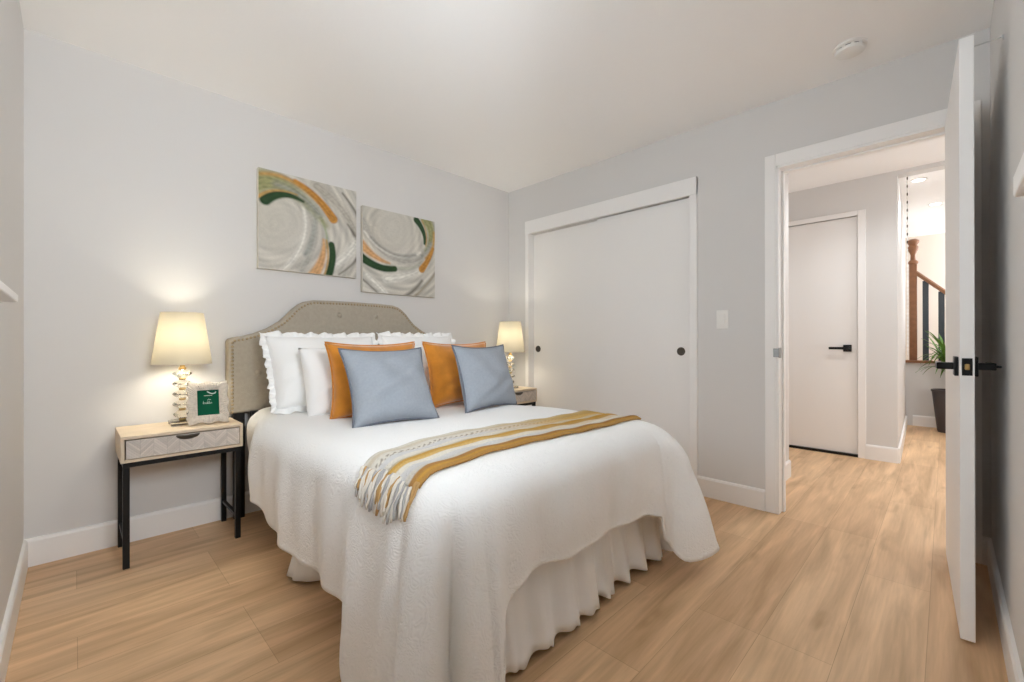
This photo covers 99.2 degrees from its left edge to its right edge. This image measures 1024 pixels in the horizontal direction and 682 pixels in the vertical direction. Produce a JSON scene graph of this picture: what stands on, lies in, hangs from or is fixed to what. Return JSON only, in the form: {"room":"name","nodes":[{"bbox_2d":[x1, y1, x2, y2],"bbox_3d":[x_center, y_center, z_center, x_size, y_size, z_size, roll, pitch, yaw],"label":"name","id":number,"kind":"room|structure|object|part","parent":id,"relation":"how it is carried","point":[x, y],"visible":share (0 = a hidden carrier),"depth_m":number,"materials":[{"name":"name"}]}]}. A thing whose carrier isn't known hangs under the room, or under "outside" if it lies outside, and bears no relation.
{"room":"bedroom","nodes":[
{"label":"bedroom","id":0,"kind":"room"},
{"bbox_2d":[0,0,23,630],"bbox_3d":[-1.110,-0.199,0.772,3.251,2.440,0.150,0,0,45],"label":"wall","id":1,"kind":"structure","parent":0,"point":[11,23],"depth_m":1.56,"materials":[{"name":"white paint"}]},
{"bbox_2d":[0,281,17,301],"bbox_3d":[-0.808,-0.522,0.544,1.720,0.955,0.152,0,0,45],"label":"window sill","id":2,"kind":"structure","parent":1,"relation":"in","point":[6,294],"depth_m":1.06,"materials":[{"name":"white plastic"}]},
{"bbox_2d":[0,540,27,681],"bbox_3d":[-1.103,0.958,0.882,3.101,0.126,0.014,0,0,45],"label":"baseboard","id":3,"kind":"structure","parent":1,"relation":"attached to","point":[7,632],"depth_m":1.50,"materials":[{"name":"white paint"}]},
{"bbox_2d":[24,28,508,538],"bbox_3d":[-0.961,-0.196,3.333,0.150,2.440,3.992,0,0,45],"label":"wall","id":4,"kind":"structure","parent":0,"point":[140,184],"depth_m":2.29,"materials":[{"name":"white paint"}]},
{"bbox_2d":[24,491,261,566],"bbox_3d":[-1.112,0.961,3.062,0.014,0.126,3.092,0,0,45],"label":"baseboard","id":5,"kind":"structure","parent":4,"relation":"attached to","point":[47,548],"depth_m":2.22,"materials":[{"name":"white paint"}]},
{"bbox_2d":[257,167,355,278],"bbox_3d":[-1.317,-0.742,2.845,0.035,0.608,0.616,0,0,45],"label":"canvas painting","id":6,"kind":"object","parent":4,"relation":"attached to","point":[305,226],"visible":1,"depth_m":2.81,"materials":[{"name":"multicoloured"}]},
{"bbox_2d":[360,205,434,297],"bbox_3d":[-0.851,-0.655,3.312,0.035,0.614,0.616,0,0,45],"label":"canvas painting","id":7,"kind":"object","parent":4,"relation":"attached to","point":[397,250],"visible":1,"depth_m":3.27,"materials":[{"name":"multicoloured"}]},
{"bbox_2d":[5,425,1007,681],"bbox_3d":[2.191,1.060,3.449,4.451,0.080,8.600,0,0,45],"label":"floor","id":8,"kind":"structure","parent":0,"point":[851,582],"depth_m":1.68,"materials":[{"name":"brown wood"}]},
{"bbox_2d":[115,417,242,569],"bbox_3d":[-1.684,0.727,2.217,0.356,0.594,0.476,0,0,45],"label":"nightstand","id":9,"kind":"object","parent":8,"relation":"on","point":[143,444],"visible":1,"depth_m":2.12,"materials":[{"name":"brown wood"}]},
{"bbox_3d":[-1.950,0.797,2.174,0.024,0.454,0.024,0,0,45],"label":"leg","id":10,"kind":"part","parent":9,"relation":"part of","materials":[{"name":"black metal"}]},
{"bbox_3d":[-1.737,0.796,1.963,0.024,0.454,0.024,0,0,45],"label":"leg","id":11,"kind":"part","parent":9,"relation":"part of","materials":[{"name":"black metal"}]},
{"bbox_3d":[-1.687,0.491,2.220,0.308,0.076,0.432,0,0,45],"label":"drawer","id":12,"kind":"part","parent":9,"relation":"part of","materials":[{"name":"white wood"}]},
{"bbox_2d":[150,311,211,426],"bbox_3d":[-1.699,0.142,2.248,0.257,0.576,0.257,0,0,45],"label":"table lamp","id":13,"kind":"object","parent":9,"relation":"on","point":[181,338],"visible":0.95,"depth_m":2.18,"materials":[{"name":"crystal"},{"name":"antique brass"},{"name":"fabric"}]},
{"bbox_3d":[-1.700,-0.013,2.248,0.254,0.262,0.254,0,0,45],"label":"lamp shade","id":14,"kind":"part","parent":13,"relation":"part of","materials":[{"name":"white fabric"}]},
{"bbox_2d":[178,365,185,369],"bbox_3d":[-1.699,0.098,2.248,0.034,0.100,0.034,0,0,45],"label":"socket","id":15,"kind":"object","parent":13,"relation":"attached to","point":[182,367],"depth_m":2.24,"materials":[{"name":"gold metal"}]},
{"bbox_3d":[-1.690,0.558,2.223,0.324,0.022,0.460,0,0,45],"label":"stand frame","id":16,"kind":"part","parent":9,"relation":"part of","materials":[{"name":"black metal"}]},
{"bbox_3d":[-1.561,0.462,2.102,0.018,0.026,0.108,0,0,45],"label":"cup pull","id":17,"kind":"part","parent":9,"relation":"part of","materials":[{"name":"brown metal"}]},
{"bbox_2d":[186,381,229,425],"bbox_3d":[-1.583,0.321,2.272,0.182,0.218,0.085,0,0,-41],"label":"photo frame","id":18,"kind":"object","parent":9,"relation":"on","point":[207,402],"visible":1,"depth_m":2.26,"materials":[{"name":"white wood"}]},
{"bbox_2d":[197,390,219,415],"bbox_3d":[-1.583,0.321,2.271,0.100,0.134,0.040,0,0,-41],"label":"print","id":19,"kind":"object","parent":18,"relation":"attached to","point":[208,401],"depth_m":2.27,"materials":[{"name":"green paper"}]},
{"bbox_3d":[-1.642,0.797,2.483,0.024,0.454,0.024,0,0,45],"label":"leg","id":20,"kind":"part","parent":9,"relation":"part of","materials":[{"name":"black metal"}]},
{"bbox_3d":[-1.430,0.796,2.272,0.024,0.454,0.024,0,0,45],"label":"leg","id":21,"kind":"part","parent":9,"relation":"part of","materials":[{"name":"black metal"}]},
{"bbox_2d":[225,300,425,518],"bbox_3d":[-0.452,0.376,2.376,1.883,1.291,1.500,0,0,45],"label":"headboard","id":22,"kind":"object","parent":8,"relation":"on","point":[245,370],"visible":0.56,"depth_m":2.66,"materials":[{"name":"beige fabric"}]},
{"bbox_3d":[-1.585,0.649,2.529,0.030,0.750,0.056,0,0,45],"label":"headboard leg","id":23,"kind":"part","parent":22,"relation":"part of","materials":[{"name":"black metal"}]},
{"bbox_3d":[-1.094,0.073,3.014,0.075,0.681,1.500,0,0,45],"label":"headboard","id":24,"kind":"part","parent":22,"relation":"part of","materials":[{"name":"beige fabric"}]},
{"bbox_3d":[-1.066,0.077,2.986,0.005,0.666,1.477,0,0,45],"label":"nailhead trim","id":25,"kind":"part","parent":22,"relation":"part of","materials":[{"name":"brown metal"}]},
{"bbox_2d":[287,515,672,673],"bbox_3d":[-0.349,0.827,2.247,1.842,0.381,1.406,0,0,45],"label":"bed skirt","id":26,"kind":"object","parent":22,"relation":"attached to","point":[552,600],"visible":0.22,"depth_m":1.58,"materials":[{"name":"white fabric"}]},
{"bbox_3d":[-0.680,0.822,1.683,1.330,0.371,0.139,0,0,45],"label":"panel","id":27,"kind":"part","parent":26,"relation":"part of","materials":[{"name":"white fabric"}]},
{"bbox_3d":[0.301,0.825,1.662,0.094,0.381,1.301,0,0,45],"label":"foot panel","id":28,"kind":"part","parent":26,"relation":"part of","materials":[{"name":"white fabric"}]},
{"bbox_2d":[514,386,536,405],"bbox_3d":[-0.061,0.715,3.729,0.351,0.616,0.470,0,0,45],"label":"nightstand","id":29,"kind":"object","parent":8,"relation":"on","point":[525,396],"visible":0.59,"depth_m":3.69,"materials":[{"name":"brown wood"}]},
{"bbox_2d":[496,321,524,387],"bbox_3d":[-0.015,0.119,3.770,0.257,0.576,0.257,0,0,45],"label":"table lamp","id":30,"kind":"object","parent":29,"relation":"on","point":[510,335],"visible":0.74,"depth_m":3.68,"materials":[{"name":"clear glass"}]},
{"bbox_3d":[-0.015,-0.036,3.771,0.254,0.262,0.254,0,0,45],"label":"lamp shade","id":31,"kind":"part","parent":30,"relation":"part of","materials":[{"name":"white fabric"}]},
{"bbox_3d":[-0.067,0.536,3.735,0.319,0.022,0.454,0,0,45],"label":"stand frame","id":32,"kind":"part","parent":29,"relation":"part of","materials":[{"name":"black metal"}]},
{"bbox_2d":[915,331,945,432],"bbox_3d":[4.914,0.309,4.786,0.620,1.417,0.658,0,0,8],"label":"potted plant","id":33,"kind":"object","parent":8,"relation":"on","point":[938,394],"visible":0.31,"depth_m":4.84,"materials":[{"name":"green plant"}]},
{"bbox_3d":[4.853,0.780,4.848,0.284,0.475,0.284,0,0,45],"label":"planter","id":34,"kind":"part","parent":33,"relation":"part of","materials":[{"name":"grey"}]},
{"bbox_2d":[19,0,993,237],"bbox_3d":[2.188,-1.470,3.452,4.451,0.100,8.600,0,0,45],"label":"ceiling","id":35,"kind":"structure","parent":0,"point":[508,96],"depth_m":2.21,"materials":[{"name":"white paint"}]},
{"bbox_2d":[833,37,867,59],"bbox_3d":[1.629,-1.402,2.103,0.132,0.039,0.132,0,0,45],"label":"smoke detector","id":36,"kind":"object","parent":35,"relation":"attached to","point":[850,48],"visible":1,"depth_m":2.08,"materials":[{"name":"white plastic"}]},
{"bbox_2d":[909,177,927,182],"bbox_3d":[3.587,-1.419,3.846,0.124,0.006,0.124,0,0,45],"label":"recessed light","id":37,"kind":"object","parent":35,"relation":"in","point":[921,178],"visible":1,"depth_m":3.84,"materials":[{"name":"white plastic"}]},
{"bbox_2d":[897,161,944,177],"bbox_3d":[3.776,-1.405,3.155,1.480,0.035,0.120,0,0,45],"label":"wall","id":38,"kind":"structure","parent":35,"relation":"attached to","point":[936,166],"depth_m":3.55,"materials":[{"name":"white paint"}]},
{"bbox_2d":[906,176,907,354],"bbox_3d":[3.322,-0.634,3.663,0.010,1.505,0.010,0,0,45],"label":"bead strand","id":39,"kind":"object","parent":38,"relation":"hanging from","point":[907,176],"visible":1,"depth_m":3.66,"materials":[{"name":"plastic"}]},
{"bbox_3d":[3.322,-0.634,3.663,0.004,1.505,0.004,0,0,-43],"label":"cord","id":40,"kind":"part","parent":39,"relation":"part of","materials":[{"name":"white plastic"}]},
{"bbox_2d":[928,202,943,205],"bbox_3d":[4.390,-1.419,4.519,0.124,0.006,0.124,0,0,45],"label":"recessed light","id":41,"kind":"object","parent":35,"relation":"in","point":[935,203],"visible":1,"depth_m":4.50,"materials":[{"name":"white plastic"}]},
{"bbox_2d":[509,28,990,537],"bbox_3d":[1.482,-0.200,2.739,4.151,2.440,0.110,0,0,45],"label":"wall","id":42,"kind":"structure","parent":0,"point":[726,156],"depth_m":2.71,"materials":[{"name":"white paint"}]},
{"bbox_2d":[534,221,596,411],"bbox_3d":[0.477,0.019,3.757,0.754,1.983,0.035,0,0,45],"label":"door","id":43,"kind":"structure","parent":42,"relation":"in","point":[565,260],"depth_m":3.75,"materials":[{"name":"white paint"}]},
{"bbox_2d":[525,177,697,478],"bbox_3d":[0.717,-0.035,3.486,1.558,2.113,0.132,0,0,45],"label":"trim","id":44,"kind":"structure","parent":42,"relation":"attached to","point":[684,188],"depth_m":3.14,"materials":[{"name":"white paint"}]},
{"bbox_2d":[597,198,689,460],"bbox_3d":[0.954,0.018,3.231,0.750,1.981,0.037,0,0,45],"label":"door","id":45,"kind":"structure","parent":42,"relation":"in","point":[643,254],"depth_m":3.19,"materials":[{"name":"white paint"}]},
{"bbox_3d":[1.163,0.071,3.001,0.058,0.058,0.006,0,0,45],"label":"finger pull","id":46,"kind":"part","parent":45,"relation":"part of","materials":[{"name":"brown metal"}]},
{"bbox_2d":[717,310,727,328],"bbox_3d":[1.345,-0.139,2.789,0.072,0.117,0.010,0,0,45],"label":"light switch","id":47,"kind":"object","parent":42,"relation":"attached to","point":[722,315],"visible":1,"depth_m":2.79,"materials":[{"name":"white plastic"}]},
{"bbox_2d":[697,475,989,565],"bbox_3d":[1.067,0.958,3.064,3.101,0.126,0.014,0,0,45],"label":"baseboard","id":48,"kind":"structure","parent":42,"relation":"attached to","point":[743,495],"depth_m":2.72,"materials":[{"name":"white paint"}]},
{"bbox_2d":[765,100,981,563],"bbox_3d":[1.875,-0.041,2.345,0.884,2.120,0.145,0,0,45],"label":"door frame","id":49,"kind":"structure","parent":42,"relation":"in","point":[929,126],"depth_m":2.55,"materials":[{"name":"white paint"}]},
{"bbox_3d":[1.570,0.069,2.581,0.030,0.060,0.049,0,0,45],"label":"strike plate","id":50,"kind":"part","parent":49,"relation":"part of","materials":[{"name":"silver metal"}]},
{"bbox_2d":[935,35,1001,642],"bbox_3d":[1.802,-0.008,1.753,0.158,2.028,0.818,0,0,42],"label":"door","id":51,"kind":"structure","parent":49,"relation":"attached to","point":[961,365],"depth_m":1.47,"materials":[{"name":"white paint"}]},
{"bbox_3d":[1.567,0.087,1.573,0.054,0.066,0.148,0,0,42],"label":"lever handle","id":52,"kind":"part","parent":51,"relation":"part of","materials":[{"name":"black metal"}]},
{"bbox_3d":[1.528,0.087,1.463,0.025,0.058,0.004,0,0,42],"label":"latch plate","id":53,"kind":"part","parent":51,"relation":"part of","materials":[{"name":"black metal"}]},
{"bbox_3d":[1.639,0.087,1.508,0.068,0.066,0.148,0,0,42],"label":"lever handle","id":54,"kind":"part","parent":51,"relation":"part of","materials":[{"name":"black metal"}]},
{"bbox_2d":[785,174,788,460],"bbox_3d":[1.193,-0.199,3.642,1.765,2.440,0.764,0,0,45],"label":"wall","id":55,"kind":"structure","parent":0,"point":[786,175],"depth_m":3.26,"materials":[{"name":"white paint"}]},
{"bbox_2d":[788,171,898,447],"bbox_3d":[2.431,-0.200,4.493,2.320,2.440,0.120,0,0,45],"label":"wall","id":56,"kind":"structure","parent":0,"point":[877,194],"depth_m":3.72,"materials":[{"name":"white paint"}]},
{"bbox_2d":[788,209,865,458],"bbox_3d":[2.753,-0.060,4.079,0.870,2.160,0.012,0,0,45],"label":"door frame","id":57,"kind":"structure","parent":56,"relation":"in","point":[861,214],"depth_m":3.79,"materials":[{"name":"white paint"}]},
{"bbox_2d":[788,216,857,456],"bbox_3d":[2.787,-0.039,4.113,0.760,2.116,0.158,0,0,45],"label":"door","id":58,"kind":"structure","parent":57,"relation":"attached to","point":[823,256],"depth_m":4.00,"materials":[{"name":"white paint"}]},
{"bbox_3d":[2.932,0.064,3.897,0.160,0.060,0.058,0,0,45],"label":"handle","id":59,"kind":"part","parent":58,"relation":"part of","materials":[{"name":"black metal"}]},
{"bbox_2d":[786,415,936,480],"bbox_3d":[3.335,0.956,4.606,4.576,0.126,2.392,0,0,-19],"label":"baseboard","id":60,"kind":"structure","parent":56,"relation":"attached to","point":[873,452],"depth_m":3.71,"materials":[{"name":"white paint"}]},
{"bbox_2d":[898,178,905,442],"bbox_3d":[3.962,-0.202,4.508,0.113,2.440,2.064,0,0,43],"label":"wall","id":61,"kind":"structure","parent":0,"point":[901,220],"depth_m":4.26,"materials":[{"name":"white paint"}]},
{"bbox_2d":[898,416,906,463],"bbox_3d":[3.967,0.956,4.418,0.017,0.124,2.181,0,0,43],"label":"baseboard","id":62,"kind":"structure","parent":61,"relation":"attached to","point":[902,440],"depth_m":3.98,"materials":[{"name":"white paint"}]},
{"bbox_2d":[905,233,944,359],"bbox_3d":[5.271,-0.202,5.483,2.650,2.440,1.170,0,0,45],"label":"wall","id":63,"kind":"structure","parent":0,"point":[930,255],"depth_m":5.84,"materials":[{"name":"beige paint"}]},
{"bbox_2d":[906,363,945,424],"bbox_3d":[5.022,0.640,5.160,2.550,0.755,0.120,0,0,45],"label":"wall","id":64,"kind":"structure","parent":0,"point":[919,400],"depth_m":5.21,"materials":[{"name":"white paint"}]},
{"bbox_2d":[905,360,941,362],"bbox_3d":[5.022,0.248,5.160,2.550,0.030,0.180,0,0,45],"label":"cap","id":65,"kind":"object","parent":64,"relation":"on","point":[906,361],"visible":0.07,"depth_m":5.21,"materials":[{"name":"brown wood"}]},
{"bbox_2d":[908,239,944,360],"bbox_3d":[5.168,-0.505,5.014,0.933,1.475,0.116,0,0,45],"label":"stair railing","id":66,"kind":"object","parent":65,"relation":"on","point":[913,247],"visible":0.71,"depth_m":5.26,"materials":[{"name":"brown wood"}]},
{"bbox_3d":[4.879,-0.504,5.302,0.116,1.475,0.116,0,0,45],"label":"newel post","id":67,"kind":"part","parent":66,"relation":"part of","materials":[{"name":"brown wood"}]},
{"bbox_3d":[5.178,-0.423,5.004,0.905,0.985,0.068,0,0,45],"label":"handrail","id":68,"kind":"part","parent":66,"relation":"part of","materials":[{"name":"brown wood"}]},
{"bbox_2d":[990,0,1023,676],"bbox_3d":[1.133,-0.202,0.828,0.150,2.440,3.092,0,0,45],"label":"wall","id":69,"kind":"structure","parent":0,"point":[1007,54],"depth_m":1.41,"materials":[{"name":"white paint"}]},
{"bbox_2d":[974,34,1003,46],"bbox_3d":[1.683,-1.058,1.542,0.075,0.016,0.016,0,0,45],"label":"rod","id":70,"kind":"object","parent":69,"relation":"attached to","point":[1002,35],"visible":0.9,"depth_m":1.53,"materials":[{"name":"grey"}]},
{"bbox_3d":[1.683,-1.058,1.542,0.075,0.004,0.004,0,0,45],"label":"rod","id":71,"kind":"part","parent":70,"relation":"part of","materials":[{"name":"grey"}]},
{"bbox_2d":[987,538,1023,681],"bbox_3d":[1.076,0.955,0.884,0.014,0.126,3.092,0,0,45],"label":"baseboard","id":72,"kind":"structure","parent":69,"relation":"attached to","point":[1011,657],"depth_m":1.44,"materials":[{"name":"white paint"}]},
{"bbox_2d":[1013,153,1023,196],"bbox_3d":[0.370,-0.630,0.157,0.185,0.904,0.905,0,0,45],"label":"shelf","id":73,"kind":"structure","parent":69,"relation":"in","point":[1018,179],"depth_m":0.51,"materials":[{"name":"white plastic"}]},
{"bbox_3d":[-0.389,0.732,2.330,1.750,0.180,1.185,0,0,45],"label":"box spring","id":74,"kind":"object","parent":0,"visible":0},
{"bbox_3d":[-0.391,0.529,2.279,1.740,0.224,1.200,0,0,45],"label":"mattress","id":75,"kind":"object","parent":74,"relation":"on","visible":0},
{"bbox_2d":[247,401,719,681],"bbox_3d":[-0.302,0.677,2.187,2.129,0.654,1.667,0,0,45],"label":"comforter","id":76,"kind":"object","parent":75,"relation":"on","point":[425,597],"visible":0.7,"depth_m":1.32,"materials":[{"name":"white fabric"}]},
{"bbox_2d":[298,348,331,415],"bbox_3d":[-0.881,0.212,2.431,0.206,0.352,0.540,0,0,45],"label":"plain pillow","id":77,"kind":"object","parent":76,"relation":"on","point":[315,363],"visible":0.29,"depth_m":2.26,"materials":[{"name":"white fabric"}]},
{"bbox_2d":[259,330,378,413],"bbox_3d":[-1.057,0.165,2.539,0.274,0.448,0.692,0,0,45],"label":"ruffled pillow","id":78,"kind":"object","parent":76,"relation":"on","point":[287,394],"visible":0.59,"depth_m":2.35,"materials":[{"name":"white fabric"}]},
{"bbox_2d":[324,341,414,418],"bbox_3d":[-0.714,0.197,2.299,0.190,0.392,0.511,0,0,45],"label":"velvet cushion","id":79,"kind":"object","parent":76,"relation":"on","point":[341,407],"visible":0.33,"depth_m":2.16,"materials":[{"name":"orange fabric"}]},
{"bbox_2d":[338,347,439,427],"bbox_3d":[-0.580,0.211,2.091,0.433,0.359,0.240,0,0,-39],"label":"cushion","id":80,"kind":"object","parent":76,"relation":"on","point":[385,386],"visible":0.99,"depth_m":2.02,"materials":[{"name":"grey fabric"}]},
{"bbox_2d":[376,331,455,345],"bbox_3d":[-0.594,0.160,3.024,0.276,0.457,0.633,0,0,45],"label":"ruffled pillow","id":81,"kind":"object","parent":76,"relation":"on","point":[384,338],"visible":0.24,"depth_m":3.02,"materials":[{"name":"white fabric"}]},
{"bbox_2d":[415,346,429,389],"bbox_3d":[-0.510,0.208,2.820,0.209,0.362,0.500,0,0,45],"label":"plain pillow","id":82,"kind":"object","parent":76,"relation":"on","point":[425,365],"visible":0.02,"depth_m":2.71,"materials":[{"name":"white fabric"}]},
{"bbox_2d":[422,341,485,407],"bbox_3d":[-0.319,0.197,2.720,0.188,0.392,0.530,0,0,45],"label":"velvet cushion","id":83,"kind":"object","parent":76,"relation":"on","point":[445,386],"visible":0.62,"depth_m":2.57,"materials":[{"name":"orange fabric"}]},
{"bbox_2d":[451,344,517,412],"bbox_3d":[-0.145,0.206,2.528,0.199,0.372,0.445,0,0,45],"label":"cushion","id":84,"kind":"object","parent":76,"relation":"on","point":[485,378],"visible":1,"depth_m":2.43,"materials":[{"name":"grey fabric"}]},
{"bbox_2d":[354,410,640,524],"bbox_3d":[0.064,0.402,1.667,0.357,0.135,1.332,0,0,45],"label":"throw blanket","id":85,"kind":"object","parent":76,"relation":"on","point":[401,470],"visible":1,"depth_m":1.34,"materials":[{"name":"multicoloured fabric"}]}
]}

